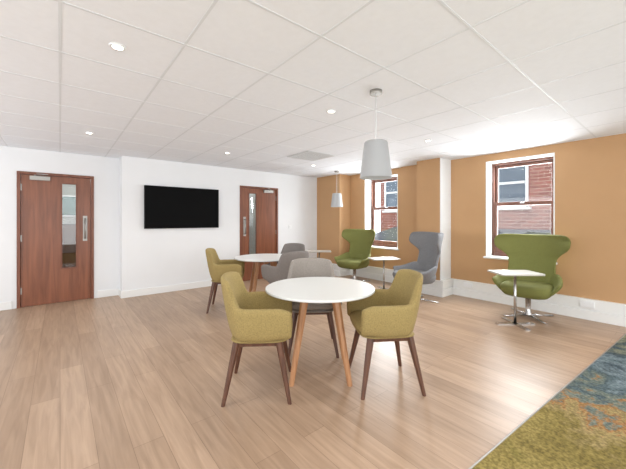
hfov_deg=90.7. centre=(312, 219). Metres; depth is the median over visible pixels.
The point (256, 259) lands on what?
round dining table
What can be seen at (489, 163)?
lining
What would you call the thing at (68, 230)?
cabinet
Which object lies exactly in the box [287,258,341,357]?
dining chair
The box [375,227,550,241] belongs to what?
annex
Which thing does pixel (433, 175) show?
pillar
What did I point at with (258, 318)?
dining chair
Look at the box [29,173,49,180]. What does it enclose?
door closer
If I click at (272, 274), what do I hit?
dining chair
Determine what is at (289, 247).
dining chair
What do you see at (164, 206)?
television
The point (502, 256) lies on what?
window
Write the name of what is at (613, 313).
baseboard
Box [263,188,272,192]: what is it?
door closer
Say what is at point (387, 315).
dining chair
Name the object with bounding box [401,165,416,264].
wall pier
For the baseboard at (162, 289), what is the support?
attached to the wall at (127, 255)
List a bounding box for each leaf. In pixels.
[21,174,90,306]
[242,188,275,280]
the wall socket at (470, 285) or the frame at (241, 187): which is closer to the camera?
the wall socket at (470, 285)
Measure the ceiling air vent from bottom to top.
0.011 m
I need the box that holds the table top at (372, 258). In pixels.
[368,257,400,260]
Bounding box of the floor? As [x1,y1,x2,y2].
[0,275,625,468]
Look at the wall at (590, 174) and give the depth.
4.29 m
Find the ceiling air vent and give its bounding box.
[288,151,333,160]
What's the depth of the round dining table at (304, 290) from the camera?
2.53 m
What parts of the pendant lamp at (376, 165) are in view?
lamp shade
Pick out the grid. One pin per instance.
(60, 2)
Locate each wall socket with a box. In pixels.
[464,282,472,287]
[580,300,594,307]
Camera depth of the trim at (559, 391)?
2.11 m
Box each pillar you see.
[317,174,349,263]
[417,158,450,279]
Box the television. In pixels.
[144,185,218,228]
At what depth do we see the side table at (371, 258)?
5.91 m
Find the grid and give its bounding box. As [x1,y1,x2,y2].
[0,0,625,176]
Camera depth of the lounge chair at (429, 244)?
5.27 m
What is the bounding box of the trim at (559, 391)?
[469,334,625,468]
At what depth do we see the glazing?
10.22 m
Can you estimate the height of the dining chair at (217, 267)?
0.904 m
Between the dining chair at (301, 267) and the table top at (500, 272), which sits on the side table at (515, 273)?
the table top at (500, 272)
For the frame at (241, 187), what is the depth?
6.87 m
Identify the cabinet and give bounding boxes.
[62,224,75,267]
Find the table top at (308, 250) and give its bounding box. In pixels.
[308,250,330,251]
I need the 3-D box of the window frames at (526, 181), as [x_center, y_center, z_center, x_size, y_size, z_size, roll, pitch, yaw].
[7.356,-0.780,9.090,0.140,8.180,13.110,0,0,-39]
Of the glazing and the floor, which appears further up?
the glazing
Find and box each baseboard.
[0,280,220,310]
[332,263,625,326]
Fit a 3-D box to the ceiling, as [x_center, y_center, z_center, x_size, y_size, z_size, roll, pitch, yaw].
[-0.590,-1.150,2.812,9.050,0.120,11.500,0,0,-39]
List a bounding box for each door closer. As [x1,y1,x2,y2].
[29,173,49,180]
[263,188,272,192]
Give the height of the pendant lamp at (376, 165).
0.735 m
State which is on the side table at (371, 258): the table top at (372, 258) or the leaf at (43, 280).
the table top at (372, 258)
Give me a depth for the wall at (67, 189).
9.09 m
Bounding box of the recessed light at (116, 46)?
[109,42,125,50]
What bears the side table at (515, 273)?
on the floor
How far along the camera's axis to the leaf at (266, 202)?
6.97 m
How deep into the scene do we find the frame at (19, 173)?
4.71 m
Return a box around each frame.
[17,171,93,307]
[240,185,277,254]
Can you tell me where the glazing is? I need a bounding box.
[386,166,524,206]
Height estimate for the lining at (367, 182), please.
1.600 m
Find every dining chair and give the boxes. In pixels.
[205,248,244,313]
[221,272,292,406]
[261,251,308,283]
[266,243,304,264]
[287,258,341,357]
[347,269,425,399]
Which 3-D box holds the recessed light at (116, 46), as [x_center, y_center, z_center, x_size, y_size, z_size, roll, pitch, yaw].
[-1.227,-1.086,1.942,0.094,0.008,0.094,0,0,-39]
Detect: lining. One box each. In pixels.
[365,174,397,248]
[486,152,554,255]
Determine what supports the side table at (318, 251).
on the floor
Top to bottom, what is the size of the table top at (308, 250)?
0.018 m
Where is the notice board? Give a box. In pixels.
[62,195,75,216]
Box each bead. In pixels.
[61,183,76,268]
[248,193,256,253]
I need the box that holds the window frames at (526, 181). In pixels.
[382,165,531,212]
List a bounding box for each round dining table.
[234,254,281,291]
[265,277,374,386]
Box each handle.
[83,216,86,240]
[243,217,245,235]
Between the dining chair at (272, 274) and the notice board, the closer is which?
the dining chair at (272, 274)
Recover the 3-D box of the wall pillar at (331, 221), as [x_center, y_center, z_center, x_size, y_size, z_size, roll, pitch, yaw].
[0.507,0.120,7.780,0.360,2.420,0.840,0,0,-39]
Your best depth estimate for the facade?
9.72 m
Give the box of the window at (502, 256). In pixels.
[483,156,556,264]
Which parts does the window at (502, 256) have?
lower sash, upper sash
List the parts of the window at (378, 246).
lower sash, upper sash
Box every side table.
[308,250,330,257]
[368,257,400,288]
[487,270,544,330]
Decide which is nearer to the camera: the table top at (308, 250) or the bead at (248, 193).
the bead at (248, 193)
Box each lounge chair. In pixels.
[334,229,374,280]
[392,232,443,302]
[492,234,570,323]
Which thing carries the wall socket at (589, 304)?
attached to the wall at (590, 174)
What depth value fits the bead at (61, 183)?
5.04 m
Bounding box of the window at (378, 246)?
[371,176,398,249]
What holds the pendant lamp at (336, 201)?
hanging from the ceiling
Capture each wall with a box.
[0,146,316,308]
[62,184,255,253]
[350,133,625,303]
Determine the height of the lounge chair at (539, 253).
1.122 m
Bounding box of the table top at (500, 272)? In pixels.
[487,270,544,275]
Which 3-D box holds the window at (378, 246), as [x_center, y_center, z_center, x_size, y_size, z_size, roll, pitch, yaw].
[1.596,-0.168,6.934,0.325,1.605,0.970,0,0,-39]
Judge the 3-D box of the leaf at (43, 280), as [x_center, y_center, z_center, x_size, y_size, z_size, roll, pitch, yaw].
[-4.111,0.314,4.975,0.861,2.020,0.044,0,0,-39]
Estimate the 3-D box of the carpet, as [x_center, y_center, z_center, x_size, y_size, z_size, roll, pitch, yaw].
[1.536,1.327,0.034,8.420,0.006,4.108,0,0,-39]
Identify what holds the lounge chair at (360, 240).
on the floor
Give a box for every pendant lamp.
[331,171,342,206]
[360,88,391,179]
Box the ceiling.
[0,0,625,177]
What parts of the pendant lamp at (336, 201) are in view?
lamp shade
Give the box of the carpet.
[472,335,625,468]
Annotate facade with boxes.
[381,163,551,230]
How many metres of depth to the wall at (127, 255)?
5.47 m

